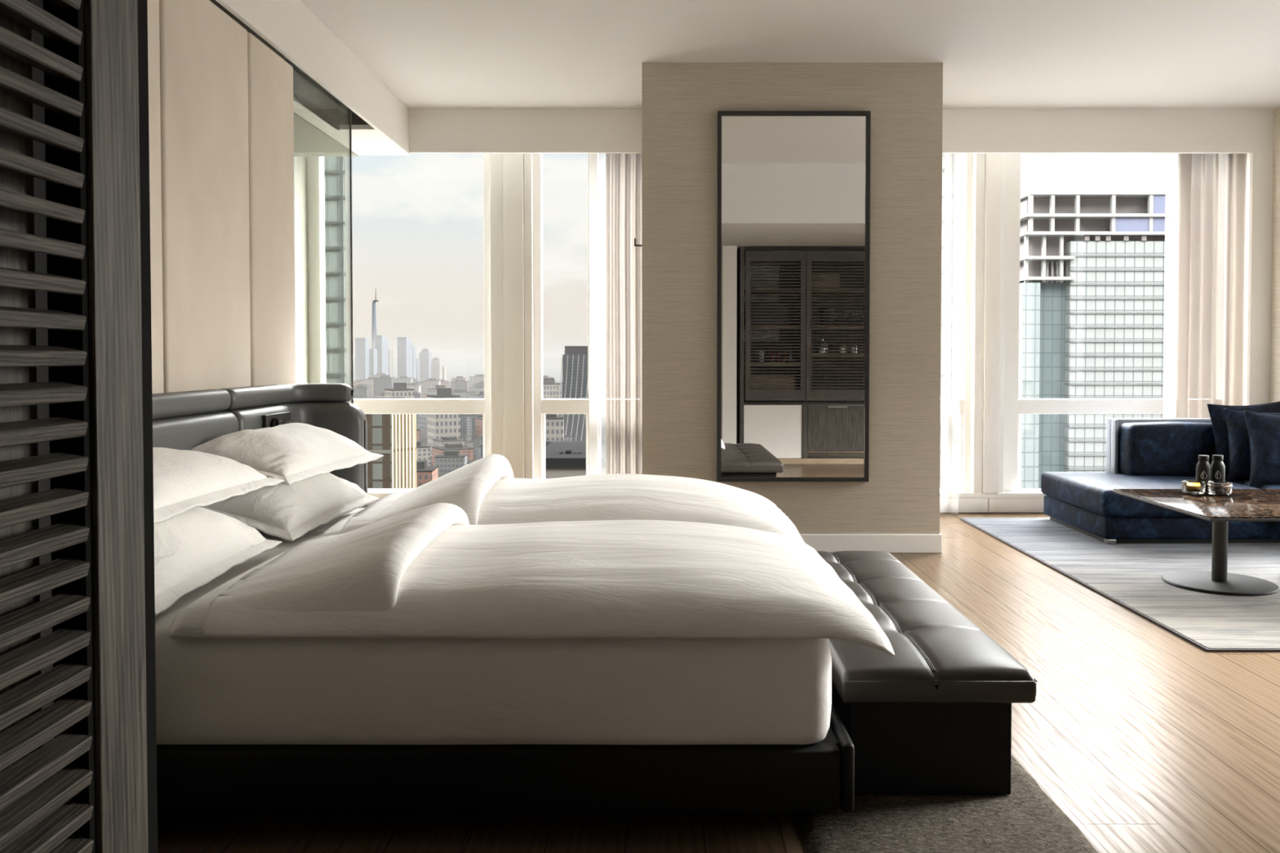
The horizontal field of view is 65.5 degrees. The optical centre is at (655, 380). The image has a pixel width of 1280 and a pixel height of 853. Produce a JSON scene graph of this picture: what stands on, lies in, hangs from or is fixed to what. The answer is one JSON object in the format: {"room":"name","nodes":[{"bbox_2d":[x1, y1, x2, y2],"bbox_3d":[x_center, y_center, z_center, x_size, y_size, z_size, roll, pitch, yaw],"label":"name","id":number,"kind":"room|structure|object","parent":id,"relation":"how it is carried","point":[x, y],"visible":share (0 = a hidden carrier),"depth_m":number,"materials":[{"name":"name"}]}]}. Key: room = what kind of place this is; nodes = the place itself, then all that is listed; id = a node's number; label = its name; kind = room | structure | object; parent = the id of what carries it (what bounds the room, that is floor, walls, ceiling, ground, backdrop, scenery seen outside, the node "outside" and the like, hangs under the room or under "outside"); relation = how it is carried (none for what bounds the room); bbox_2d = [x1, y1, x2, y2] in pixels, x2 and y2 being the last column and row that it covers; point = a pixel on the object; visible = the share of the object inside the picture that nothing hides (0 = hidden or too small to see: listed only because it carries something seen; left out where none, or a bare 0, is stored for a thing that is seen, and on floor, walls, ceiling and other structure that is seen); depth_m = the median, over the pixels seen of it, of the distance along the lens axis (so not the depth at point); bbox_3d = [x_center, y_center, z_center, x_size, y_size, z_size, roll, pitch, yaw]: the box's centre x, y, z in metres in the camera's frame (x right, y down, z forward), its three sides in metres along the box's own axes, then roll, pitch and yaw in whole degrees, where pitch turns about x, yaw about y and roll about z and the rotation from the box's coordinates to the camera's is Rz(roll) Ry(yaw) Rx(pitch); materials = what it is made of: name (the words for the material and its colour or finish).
{"room":"hotel room","nodes":[
{"label":"hotel room","id":0,"kind":"room"},
{"bbox_2d":[31,0,53,777],"bbox_3d":[-1.780,-0.044,1.169,2.240,2.430,0.100,0,1,0],"label":"wall","id":1,"kind":"structure","parent":0,"point":[37,75],"depth_m":1.12,"materials":[{"name":"black wood"}]},
{"bbox_2d":[209,0,284,59],"bbox_3d":[-1.945,-0.289,3.084,0.210,2.827,3.740,0,1,0],"label":"wall","id":2,"kind":"structure","parent":0,"point":[216,3],"depth_m":4.48,"materials":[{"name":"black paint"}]},
{"bbox_2d":[146,0,164,393],"bbox_3d":[-1.815,-0.207,3.246,0.050,2.615,0.758,0,1,0],"label":"wall panel","id":3,"kind":"object","parent":2,"relation":"attached to","point":[153,49],"visible":0.06,"depth_m":3.56,"materials":[{"name":"beige fabric"}]},
{"bbox_2d":[159,0,250,392],"bbox_3d":[-1.815,-0.226,4.026,0.050,2.615,0.758,0,1,0],"label":"wall panel","id":4,"kind":"object","parent":2,"relation":"attached to","point":[204,69],"visible":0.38,"depth_m":3.95,"materials":[{"name":"beige fabric"}]},
{"bbox_2d":[247,31,295,386],"bbox_3d":[-1.815,-0.242,4.691,0.050,2.615,0.528,0,1,0],"label":"wall panel","id":5,"kind":"object","parent":2,"relation":"attached to","point":[270,77],"visible":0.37,"depth_m":4.64,"materials":[{"name":"beige fabric"}]},
{"bbox_2d":[284,56,368,129],"bbox_3d":[-1.925,-1.729,4.604,0.250,0.322,3.590,0,1,0],"label":"trim","id":6,"kind":"structure","parent":2,"relation":"attached to","point":[304,86],"depth_m":6.01,"materials":[{"name":"metal"}]},
{"bbox_2d":[293,156,308,383],"bbox_3d":[-2.790,-0.445,6.416,0.220,2.977,3.050,0,1,0],"label":"wall","id":7,"kind":"structure","parent":0,"point":[300,162],"depth_m":7.51,"materials":[{"name":"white paint"}]},
{"bbox_2d":[306,153,605,505],"bbox_3d":[-1.383,-0.477,7.703,2.595,2.977,0.255,0,1,0],"label":"window","id":8,"kind":"structure","parent":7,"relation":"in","point":[513,409],"depth_m":7.65,"materials":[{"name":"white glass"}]},
{"bbox_2d":[215,0,410,156],"bbox_3d":[-2.337,-1.734,5.004,1.125,0.332,4.390,0,1,0],"label":"ceiling","id":9,"kind":"structure","parent":0,"point":[290,27],"depth_m":5.83,"materials":[{"name":"white paint"}]},
{"bbox_2d":[157,512,1279,852],"bbox_3d":[0.900,1.181,3.255,7.600,0.120,9.450,0,1,0],"label":"floor","id":10,"kind":"structure","parent":0,"point":[1148,740],"depth_m":2.98,"materials":[{"name":"brown wood"}]},
{"bbox_2d":[0,0,157,852],"bbox_3d":[-0.625,-0.017,0.100,0.140,2.430,2.000,0,1,0],"label":"screen","id":11,"kind":"object","parent":10,"relation":"on","point":[100,795],"visible":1,"depth_m":0.97,"materials":[{"name":"brown wood"}]},
{"bbox_2d":[151,383,368,530],"bbox_3d":[-1.573,0.519,3.464,0.403,0.952,2.600,0,1,0],"label":"headboard","id":12,"kind":"object","parent":10,"relation":"on","point":[186,420],"visible":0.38,"depth_m":4.11,"materials":[{"name":"grey leather"}]},
{"bbox_2d":[152,411,238,450],"bbox_3d":[-1.708,0.563,3.465,0.135,0.865,0.956,0,1,0],"label":"cushion","id":13,"kind":"object","parent":12,"relation":"on","point":[183,430],"depth_m":3.53,"materials":[{"name":"grey leather"}]},
{"bbox_2d":[261,411,291,428],"bbox_3d":[-1.625,0.164,4.212,0.041,0.055,0.325,0,1,0],"label":"socket plate","id":14,"kind":"object","parent":12,"relation":"attached to","point":[268,420],"visible":0.48,"depth_m":4.20,"materials":[{"name":"black metal"}]},
{"bbox_2d":[270,417,279,426],"bbox_3d":[-1.617,0.192,4.221,0.010,0.068,0.068,0,1,0],"label":"socket","id":15,"kind":"object","parent":14,"relation":"attached to","point":[273,421],"depth_m":4.22,"materials":[{"name":"black plastic"}]},
{"bbox_2d":[222,402,368,530],"bbox_3d":[-1.573,0.541,4.357,0.403,0.865,0.815,0,1,0],"label":"cushion","id":16,"kind":"object","parent":12,"relation":"on","point":[347,420],"depth_m":4.62,"materials":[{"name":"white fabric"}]},
{"bbox_2d":[349,108,353,404],"bbox_3d":[-1.815,-0.347,5.454,0.010,2.807,0.982,0,1,0],"label":"glass screen","id":17,"kind":"object","parent":10,"relation":"on","point":[350,123],"visible":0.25,"depth_m":5.93,"materials":[{"name":"glass"}]},
{"bbox_2d":[156,702,854,812],"bbox_3d":[-0.557,0.987,3.475,2.085,0.256,2.104,0,1,0],"label":"bed","id":18,"kind":"object","parent":10,"relation":"on","point":[820,776],"visible":0.34,"depth_m":2.42,"materials":[{"name":"black leather"}]},
{"bbox_2d":[155,507,831,744],"bbox_3d":[-0.580,0.733,3.463,2.043,0.292,2.079,0,1,0],"label":"mattress","id":19,"kind":"object","parent":18,"relation":"on","point":[209,691],"visible":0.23,"depth_m":2.43,"materials":[{"name":"white fabric"}]},
{"bbox_2d":[153,506,282,615],"bbox_3d":[-1.458,0.484,2.928,0.459,0.293,0.915,0,1,-2],"label":"pillow","id":20,"kind":"object","parent":19,"relation":"on","point":[197,545],"visible":0.37,"depth_m":2.88,"materials":[{"name":"white fabric"}]},
{"bbox_2d":[152,447,284,524],"bbox_3d":[-1.463,0.290,2.903,0.456,0.250,0.939,0,1,-1],"label":"pillow","id":21,"kind":"object","parent":20,"relation":"on","point":[184,480],"visible":0.48,"depth_m":2.87,"materials":[{"name":"white fabric"}]},
{"bbox_2d":[198,472,379,541],"bbox_3d":[-1.441,0.457,3.942,0.458,0.301,0.920,0,1,3],"label":"pillow","id":22,"kind":"object","parent":19,"relation":"on","point":[286,512],"visible":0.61,"depth_m":3.68,"materials":[{"name":"white fabric"}]},
{"bbox_2d":[191,422,383,485],"bbox_3d":[-1.447,0.274,3.913,0.483,0.266,0.946,0,1,4],"label":"pillow","id":23,"kind":"object","parent":22,"relation":"on","point":[291,453],"visible":0.88,"depth_m":3.67,"materials":[{"name":"white fabric"}]},
{"bbox_2d":[168,502,894,656],"bbox_3d":[-0.312,0.520,2.959,1.785,0.271,1.090,0,1,0],"label":"duvet","id":24,"kind":"object","parent":19,"relation":"on","point":[424,572],"visible":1,"depth_m":2.50,"materials":[{"name":"white fabric"}]},
{"bbox_2d":[320,453,804,542],"bbox_3d":[-0.330,0.458,4.007,1.750,0.313,1.040,0,1,0],"label":"duvet","id":25,"kind":"object","parent":19,"relation":"on","point":[486,489],"visible":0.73,"depth_m":3.67,"materials":[{"name":"white fabric"}]},
{"bbox_2d":[800,533,942,552],"bbox_3d":[0.825,0.990,6.285,1.844,0.113,0.412,0,1,0],"label":"baseboard","id":26,"kind":"structure","parent":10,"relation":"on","point":[890,543],"depth_m":6.08,"materials":[{"name":"white paint"}]},
{"bbox_2d":[793,755,1098,852],"bbox_3d":[0.715,1.113,3.088,0.717,0.021,3.320,0,1,0],"label":"rug","id":27,"kind":"object","parent":10,"relation":"on","point":[1026,820],"visible":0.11,"depth_m":2.52,"materials":[{"name":"carpet"}]},
{"bbox_2d":[816,551,1037,794],"bbox_3d":[0.749,0.912,3.447,0.514,0.368,1.643,0,1,0],"label":"leather bench","id":28,"kind":"object","parent":27,"relation":"on","point":[934,716],"visible":0.79,"depth_m":2.68,"materials":[{"name":"black"}]},
{"bbox_2d":[816,551,1036,702],"bbox_3d":[0.748,0.781,3.445,0.511,0.105,1.640,0,1,0],"label":"cushion","id":29,"kind":"object","parent":28,"relation":"on","point":[940,656],"depth_m":2.75,"materials":[{"name":"grey leather"}]},
{"bbox_2d":[960,517,1279,652],"bbox_3d":[3.337,1.054,5.682,2.201,0.014,3.286,0,1,0],"label":"striped rug","id":30,"kind":"object","parent":10,"relation":"on","point":[1128,575],"visible":0.65,"depth_m":5.42,"materials":[{"name":"fabric"}]},
{"bbox_2d":[1040,417,1279,544],"bbox_3d":[3.610,0.653,6.655,1.630,0.740,1.245,0,1,0],"label":"sofa","id":31,"kind":"object","parent":30,"relation":"on","point":[1142,453],"visible":0.62,"depth_m":6.78,"materials":[{"name":"blue fabric"}]},
{"bbox_2d":[1040,471,1258,516],"bbox_3d":[3.330,0.757,6.745,1.069,0.193,1.059,0,1,0],"label":"seat cushion","id":32,"kind":"object","parent":31,"relation":"on","point":[1090,494],"depth_m":6.56,"materials":[{"name":"blue fabric"}]},
{"bbox_2d":[1118,422,1215,476],"bbox_3d":[3.632,0.482,6.991,0.709,0.386,0.229,0,1,0],"label":"cushion","id":33,"kind":"object","parent":31,"relation":"on","point":[1145,449],"depth_m":6.88,"materials":[{"name":"blue fabric"}]},
{"bbox_2d":[1206,401,1279,479],"bbox_3d":[4.074,0.409,6.812,0.563,0.579,0.228,0,1,4],"label":"cushion","id":34,"kind":"object","parent":31,"relation":"on","point":[1216,412],"visible":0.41,"depth_m":6.81,"materials":[{"name":"blue fabric"}]},
{"bbox_2d":[1223,408,1279,482],"bbox_3d":[4.070,0.439,6.633,0.514,0.537,0.270,0,1,12],"label":"cushion","id":35,"kind":"object","parent":31,"relation":"on","point":[1239,467],"visible":0.56,"depth_m":6.63,"materials":[{"name":"blue fabric"}]},
{"bbox_2d":[1225,478,1279,488],"bbox_3d":[4.145,0.754,6.640,0.561,0.202,1.211,0,1,0],"label":"seat cushion","id":36,"kind":"object","parent":31,"relation":"on","point":[1244,482],"depth_m":6.38,"materials":[{"name":"blue fabric"}]},
{"bbox_2d":[1244,410,1279,488],"bbox_3d":[4.100,0.459,6.434,0.544,0.573,0.318,0,1,10],"label":"cushion","id":37,"kind":"object","parent":31,"relation":"on","point":[1264,429],"visible":0.96,"depth_m":6.42,"materials":[{"name":"blue fabric"}]},
{"bbox_2d":[1112,488,1279,595],"bbox_3d":[3.228,0.843,5.182,1.249,0.429,1.004,0,1,0],"label":"coffee table","id":38,"kind":"object","parent":30,"relation":"on","point":[1243,504],"visible":0.98,"depth_m":5.15,"materials":[{"name":"brown stone"}]},
{"bbox_2d":[1181,480,1205,494],"bbox_3d":[2.962,0.588,5.486,0.120,0.067,0.120,0,1,0],"label":"glass","id":39,"kind":"object","parent":38,"relation":"on","point":[1188,486],"visible":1,"depth_m":5.44,"materials":[{"name":"clear glass"}]},
{"bbox_2d":[1195,454,1210,492],"bbox_3d":[3.065,0.518,5.574,0.074,0.201,0.074,0,1,0],"label":"water bottle","id":40,"kind":"object","parent":38,"relation":"on","point":[1203,466],"visible":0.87,"depth_m":5.55,"materials":[{"name":"plastic"}]},
{"bbox_2d":[1210,454,1225,481],"bbox_3d":[3.150,0.518,5.584,0.074,0.201,0.074,0,1,0],"label":"water bottle","id":41,"kind":"object","parent":38,"relation":"on","point":[1217,466],"visible":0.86,"depth_m":5.56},
{"bbox_2d":[1206,480,1232,496],"bbox_3d":[3.078,0.589,5.436,0.123,0.067,0.123,0,1,0],"label":"glass tumbler","id":42,"kind":"object","parent":38,"relation":"on","point":[1214,487],"visible":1,"depth_m":5.39,"materials":[{"name":"clear glass"}]},
{"bbox_2d":[300,0,1279,109],"bbox_3d":[1.450,-1.960,4.999,6.500,0.120,4.390,0,1,0],"label":"ceiling","id":43,"kind":"structure","parent":0,"point":[430,54],"depth_m":5.67,"materials":[{"name":"paint"}]},
{"bbox_2d":[641,62,942,533],"bbox_3d":[0.825,-0.458,6.923,1.820,2.977,1.735,0,1,0],"label":"pillar","id":44,"kind":"structure","parent":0,"point":[681,102],"depth_m":6.05,"materials":[{"name":"wood"}]},
{"bbox_2d":[716,111,871,481],"bbox_3d":[0.831,-0.505,6.032,0.919,2.235,0.045,0,1,0],"label":"wall mirror","id":45,"kind":"object","parent":44,"relation":"attached to","point":[793,205],"visible":1,"depth_m":6.03,"materials":[{"name":"black mirror"}]},
{"bbox_2d":[408,109,1273,405],"bbox_3d":[0.900,-0.465,7.208,7.600,2.977,0.035,0,1,0],"label":"wall","id":46,"kind":"structure","parent":0,"point":[430,131],"depth_m":7.16,"materials":[{"name":"white paint"}]},
{"bbox_2d":[939,153,1177,512],"bbox_3d":[3.087,-0.477,7.703,2.705,2.977,0.255,0,1,0],"label":"window","id":47,"kind":"structure","parent":46,"relation":"in","point":[988,408],"depth_m":7.65,"materials":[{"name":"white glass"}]},
{"bbox_2d":[1243,106,1279,405],"bbox_3d":[4.520,-0.397,4.417,0.160,2.977,7.050,0,1,0],"label":"wall","id":48,"kind":"structure","parent":0,"point":[1274,379],"depth_m":7.14,"materials":[{"name":"paint"}]},
{"bbox_3d":[0.900,-2.022,7.545,7.600,0.120,0.715,0,1,0],"label":"ceiling","id":49,"kind":"structure","parent":0,"visible":0},
{"bbox_2d":[605,153,642,474],"bbox_3d":[-0.235,-0.479,7.391,0.274,2.957,0.104,0,1,0],"label":"linen curtain","id":50,"kind":"object","parent":49,"relation":"hanging from","point":[624,352],"visible":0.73,"depth_m":7.39,"materials":[{"name":"fabric"}]},
{"bbox_2d":[1174,153,1247,417],"bbox_3d":[4.121,-0.480,7.414,0.463,2.957,0.146,0,1,0],"label":"linen curtain","id":51,"kind":"object","parent":49,"relation":"hanging from","point":[1211,188],"visible":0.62,"depth_m":7.39,"materials":[{"name":"fabric"}]},
{"label":"outside","id":52,"kind":"structure","parent":0,"visible":0},
{"bbox_2d":[346,381,606,466],"bbox_3d":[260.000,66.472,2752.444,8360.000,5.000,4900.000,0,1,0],"label":"ground","id":53,"kind":"structure","parent":52,"point":[602,384],"depth_m":1863.99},
{"bbox_2d":[353,386,369,397],"bbox_3d":[-735.186,41.685,2477.141,39.070,58.012,42.029,0,1,-5],"label":"glass building","id":54,"kind":"structure","parent":53,"relation":"on","point":[360,391],"depth_m":2456.76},
{"bbox_2d":[355,337,369,380],"bbox_3d":[-1308.248,-83.823,4434.274,45.307,213.319,60.000,0,1,0],"label":"tower","id":55,"kind":"structure","parent":53,"relation":"on","point":[362,344],"depth_m":4404.32,"materials":[{"name":"glass"}]},
{"bbox_2d":[362,377,373,395],"bbox_3d":[-968.924,17.973,3389.084,47.596,60.860,51.497,0,1,-5],"label":"stone building","id":56,"kind":"structure","parent":53,"relation":"on","point":[370,381],"depth_m":3363.74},
{"bbox_2d":[368,348,377,374],"bbox_3d":[-1287.323,-61.882,4509.832,34.559,165.759,60.000,0,1,0],"label":"tower","id":57,"kind":"structure","parent":53,"relation":"on","point":[372,352],"depth_m":4480.23,"materials":[{"name":"glass"}]},
{"bbox_2d":[369,373,390,377],"bbox_3d":[-1112.752,1.438,4019.029,68.551,63.139,59.531,-1,2,-29],"label":"building","id":58,"kind":"structure","parent":53,"relation":"on","point":[377,375],"depth_m":4007.73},
{"bbox_2d":[375,335,385,373],"bbox_3d":[-1267.881,-94.740,4584.051,29.281,227.828,60.000,0,1,0],"label":"tower","id":59,"kind":"structure","parent":53,"relation":"on","point":[380,340],"depth_m":4554.12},
{"bbox_2d":[373,375,395,397],"bbox_3d":[-791.231,22.094,2899.653,51.545,76.537,55.450,0,1,-5],"label":"glass building","id":60,"kind":"structure","parent":53,"relation":"on","point":[383,382],"depth_m":2872.25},
{"bbox_2d":[385,338,388,374],"bbox_3d":[-1266.434,-88.441,4659.228,14.882,211.561,60.000,0,1,0],"label":"tower","id":61,"kind":"structure","parent":53,"relation":"on","point":[386,340],"depth_m":4651.89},
{"bbox_2d":[388,349,393,377],"bbox_3d":[-1302.072,-66.735,4734.781,87.712,164.470,60.000,0,1,0],"label":"tower","id":62,"kind":"structure","parent":53,"relation":"on","point":[390,351],"depth_m":4720.53,"materials":[{"name":"concrete"}]},
{"bbox_2d":[384,382,414,399],"bbox_3d":[-397.354,48.304,1543.315,36.373,90.408,39.355,-1,2,-30],"label":"stone building","id":63,"kind":"structure","parent":53,"relation":"on","point":[399,390],"depth_m":1531.41,"materials":[{"name":"stone"}]},
{"bbox_2d":[397,337,409,377],"bbox_3d":[-1219.889,-98.015,4809.038,43.019,223.383,60.000,0,1,0],"label":"tower","id":64,"kind":"structure","parent":53,"relation":"on","point":[403,352],"depth_m":4779.67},
{"bbox_2d":[395,376,413,384],"bbox_3d":[-944.714,11.753,3725.560,61.729,56.856,53.607,0,1,-5],"label":"building","id":65,"kind":"structure","parent":53,"relation":"on","point":[402,379],"depth_m":3699.76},
{"bbox_2d":[408,339,413,377],"bbox_3d":[-1206.260,-94.331,4884.151,9.363,212.346,60.000,0,1,0],"label":"tower","id":66,"kind":"structure","parent":53,"relation":"on","point":[410,340],"depth_m":4883.47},
{"bbox_2d":[406,382,421,399],"bbox_3d":[-710.260,33.613,2894.926,47.384,53.737,51.268,0,1,-5],"label":"stone building","id":67,"kind":"structure","parent":53,"relation":"on","point":[417,388],"depth_m":2871.55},
{"bbox_2d":[412,346,416,378],"bbox_3d":[-1205.879,-80.948,4959.500,9.508,181.907,60.000,0,1,0],"label":"tower","id":68,"kind":"structure","parent":53,"relation":"on","point":[414,348],"depth_m":4947.07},
{"bbox_2d":[416,359,420,382],"bbox_3d":[-1232.772,-52.738,5110.234,29.391,118.137,60.000,0,1,0],"label":"tower","id":69,"kind":"structure","parent":53,"relation":"on","point":[418,361],"depth_m":5102.86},
{"bbox_2d":[416,428,420,441],"bbox_3d":[-311.847,76.850,1212.616,37.912,49.493,43.656,-1,2,-30],"label":"brick building","id":70,"kind":"structure","parent":53,"relation":"on","point":[418,431],"depth_m":1201.87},
{"bbox_2d":[418,413,426,435],"bbox_3d":[-372.420,58.171,1683.356,47.509,63.836,41.258,-1,2,-29],"label":"building","id":71,"kind":"structure","parent":53,"relation":"on","point":[422,417],"depth_m":1666.39,"materials":[{"name":"concrete"}]},
{"bbox_2d":[416,440,430,466],"bbox_3d":[-253.527,84.622,1036.259,29.006,42.570,31.383,-1,2,-30],"label":"stone building","id":72,"kind":"structure","parent":53,"relation":"on","point":[423,451],"depth_m":1027.14,"materials":[{"name":"stone"}]},
{"bbox_2d":[418,348,431,381],"bbox_3d":[-1201.265,-82.219,5184.536,49.707,173.451,60.000,0,1,0],"label":"tower","id":73,"kind":"structure","parent":53,"relation":"on","point":[424,356],"depth_m":5155.46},
{"bbox_2d":[416,459,438,487],"bbox_3d":[-196.563,88.494,817.573,30.515,45.514,35.139,0,1,-5],"label":"brick building","id":74,"kind":"structure","parent":53,"relation":"on","point":[424,473],"depth_m":801.30,"materials":[{"name":"brick"}]},
{"bbox_2d":[422,377,440,398],"bbox_3d":[-703.861,23.524,3127.407,48.915,62.548,52.925,0,1,-5],"label":"stone building","id":75,"kind":"structure","parent":53,"relation":"on","point":[431,383],"depth_m":3101.09,"materials":[{"name":"stone"}]},
{"bbox_2d":[427,385,444,395],"bbox_3d":[-500.010,42.604,2300.717,44.682,64.795,38.802,-1,2,-30],"label":"building","id":76,"kind":"structure","parent":53,"relation":"on","point":[430,391],"depth_m":2287.16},
{"bbox_2d":[426,387,460,456],"bbox_3d":[-280.307,54.458,1314.723,34.432,89.275,37.254,-1,2,-29],"label":"stone building","id":77,"kind":"structure","parent":53,"relation":"on","point":[438,425],"depth_m":1301.91,"materials":[{"name":"stone"}]},
{"bbox_2d":[432,436,466,446],"bbox_3d":[-252.173,85.094,1213.922,31.416,32.945,33.991,-1,2,-29],"label":"stone building","id":78,"kind":"structure","parent":53,"relation":"on","point":[436,442],"depth_m":1205.84,"materials":[{"name":"stone"}]},
{"bbox_2d":[434,449,467,477],"bbox_3d":[-198.273,87.659,964.182,28.377,40.021,24.643,0,1,-5],"label":"building","id":79,"kind":"structure","parent":53,"relation":"on","point":[451,460],"depth_m":952.03,"materials":[{"name":"concrete"}]},
{"bbox_2d":[431,443,474,466],"bbox_3d":[-229.194,87.384,1123.130,35.904,32.804,41.344,-1,2,-29],"label":"brick building","id":80,"kind":"structure","parent":53,"relation":"on","point":[462,449],"depth_m":1112.77,"materials":[{"name":"brick"}]},
{"bbox_2d":[450,379,466,391],"bbox_3d":[-620.714,25.484,3132.470,39.319,58.382,42.298,-1,2,-29],"label":"glass building","id":81,"kind":"structure","parent":53,"relation":"on","point":[458,384],"depth_m":3116.27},
{"bbox_2d":[451,389,473,399],"bbox_3d":[-487.160,46.510,2478.215,52.452,48.311,45.550,-1,2,-29],"label":"building","id":82,"kind":"structure","parent":53,"relation":"on","point":[463,393],"depth_m":2462.77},
{"bbox_2d":[460,413,466,446],"bbox_3d":[-299.302,70.136,1433.874,40.642,52.105,43.721,-1,2,-30],"label":"glass building","id":83,"kind":"structure","parent":53,"relation":"on","point":[463,417],"depth_m":1422.91,"materials":[{"name":"glass"}]},
{"bbox_2d":[466,413,482,435],"bbox_3d":[-304.707,71.956,1665.932,50.853,37.127,44.162,-1,2,-30],"label":"building","id":84,"kind":"structure","parent":53,"relation":"on","point":[468,417],"depth_m":1640.16,"materials":[{"name":"concrete"}]},
{"bbox_2d":[469,374,479,389],"bbox_3d":[-708.374,4.468,3987.433,63.650,58.625,55.275,-1,2,-29],"label":"building","id":85,"kind":"structure","parent":53,"relation":"on","point":[472,379],"depth_m":3973.14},
{"bbox_2d":[471,414,482,442],"bbox_3d":[-269.154,73.370,1537.523,27.586,40.575,29.676,0,1,-5],"label":"glass building","id":86,"kind":"structure","parent":53,"relation":"on","point":[478,415],"depth_m":1522.09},
{"bbox_2d":[470,391,484,399],"bbox_3d":[-365.472,50.793,2135.435,53.340,56.498,46.321,-1,2,-30],"label":"building","id":87,"kind":"structure","parent":53,"relation":"on","point":[481,396],"depth_m":2116.83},
{"bbox_2d":[470,385,484,392],"bbox_3d":[-517.865,36.869,2940.603,48.851,44.994,42.423,-1,2,-30],"label":"building","id":88,"kind":"structure","parent":53,"relation":"on","point":[479,388],"depth_m":2922.47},
{"bbox_2d":[472,434,483,457],"bbox_3d":[-219.905,85.118,1309.253,33.712,28.238,29.276,-1,2,-30],"label":"building","id":89,"kind":"structure","parent":53,"relation":"on","point":[477,441],"depth_m":1302.55,"materials":[{"name":"concrete"}]},
{"bbox_2d":[475,446,480,460],"bbox_3d":[-201.229,89.483,1208.383,27.471,24.442,23.857,-1,2,-29],"label":"building","id":90,"kind":"structure","parent":53,"relation":"on","point":[477,448],"depth_m":1204.37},
{"bbox_2d":[475,417,483,436],"bbox_3d":[-232.744,71.947,1427.964,40.628,48.773,46.783,-1,2,-29],"label":"brick building","id":91,"kind":"structure","parent":53,"relation":"on","point":[478,421],"depth_m":1424.30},
{"bbox_2d":[475,374,484,383],"bbox_3d":[-643.377,8.582,3696.310,50.539,64.624,54.682,0,1,-5],"label":"stone building","id":92,"kind":"structure","parent":53,"relation":"on","point":[477,379],"depth_m":3668.28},
{"bbox_2d":[542,377,561,399],"bbox_3d":[-197.103,40.759,1822.860,35.974,91.834,38.923,-1,2,-29],"label":"stone building","id":93,"kind":"structure","parent":53,"relation":"on","point":[551,389],"depth_m":1807.09,"materials":[{"name":"stone"}]},
{"bbox_2d":[545,413,564,440],"bbox_3d":[-111.027,67.816,1044.048,28.405,75.791,30.733,0,1,-5],"label":"stone building","id":94,"kind":"structure","parent":53,"relation":"on","point":[553,424],"depth_m":1028.89,"materials":[{"name":"stone"}]},
{"bbox_2d":[556,346,587,440],"bbox_3d":[-108.649,27.707,1281.842,48.583,144.632,58.433,0,1,0],"label":"tower","id":95,"kind":"structure","parent":53,"relation":"on","point":[575,359],"depth_m":1269.58,"materials":[{"name":"glass"}]},
{"bbox_2d":[600,414,605,440],"bbox_3d":[-101.774,70.818,1527.256,39.285,46.178,34.116,-1,2,-30],"label":"building","id":96,"kind":"structure","parent":53,"relation":"on","point":[602,417],"depth_m":1520.23,"materials":[{"name":"white"}]},
{"bbox_2d":[1018,186,1173,488],"bbox_3d":[135.350,36.911,302.892,65.500,183.400,46.200,0,1,0],"label":"building","id":97,"kind":"structure","parent":53,"relation":"on","point":[1095,263],"depth_m":279.71,"materials":[{"name":"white glass"}]},
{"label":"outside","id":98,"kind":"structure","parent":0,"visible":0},
{"bbox_2d":[545,440,606,479],"bbox_3d":[-12.444,68.926,166.584,12.353,116.449,30.900,0,1,0],"label":"roof","id":99,"kind":"structure","parent":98,"point":[563,459],"depth_m":150.40,"materials":[{"name":"stone"}]},
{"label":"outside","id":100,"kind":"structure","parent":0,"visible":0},
{"bbox_2d":[324,156,346,384],"bbox_3d":[-79.600,6.851,178.070,61.200,240.000,40.700,0,1,0],"label":"office tower","id":101,"kind":"structure","parent":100,"point":[334,166],"depth_m":157.46,"materials":[{"name":"glass"}]},
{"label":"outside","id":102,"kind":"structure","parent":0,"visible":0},
{"bbox_2d":[939,153,962,488],"bbox_3d":[37.850,6.916,175.421,20.100,240.000,40.000,0,1,0],"label":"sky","id":103,"kind":"structure","parent":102,"point":[957,157],"depth_m":155.11,"materials":[{"name":"concrete"}]},
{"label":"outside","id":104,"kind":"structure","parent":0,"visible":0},
{"bbox_2d":[431,357,442,379],"bbox_3d":[-1161.587,-60.831,5260.081,50.431,126.997,60.000,0,1,0],"label":"tower","id":105,"kind":"structure","parent":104,"point":[436,365],"depth_m":5230.26,"materials":[{"name":"concrete"}]},
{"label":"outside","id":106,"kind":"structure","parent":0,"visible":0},
{"bbox_2d":[442,366,446,380],"bbox_3d":[-1140.732,-37.490,5335.674,23.872,76.636,60.000,0,1,0],"label":"tower","id":107,"kind":"structure","parent":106,"point":[444,368],"depth_m":5312.62,"materials":[{"name":"concrete"}]},
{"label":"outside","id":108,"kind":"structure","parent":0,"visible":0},
{"bbox_2d":[371,288,378,348],"bbox_3d":[-1532.513,-253.797,5425.416,41.726,504.734,39.832,0,1,0],"label":"spire tower","id":109,"kind":"structure","parent":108,"point":[374,326],"depth_m":5413.44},
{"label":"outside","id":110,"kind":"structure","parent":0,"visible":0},
{"bbox_2d":[346,358,605,381],"bbox_3d":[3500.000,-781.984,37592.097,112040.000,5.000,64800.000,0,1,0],"label":"water","id":111,"kind":"structure","parent":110,"point":[464,367],"depth_m":8883.94,"materials":[{"name":"grey liquid"}]},
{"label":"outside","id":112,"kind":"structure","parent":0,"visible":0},
{"bbox_2d":[353,397,416,488],"bbox_3d":[-57.698,64.852,211.483,17.000,122.400,20.329,0,1,0],"label":"tower","id":113,"kind":"structure","parent":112,"point":[392,436],"depth_m":200.58,"materials":[{"name":"beige concrete"}]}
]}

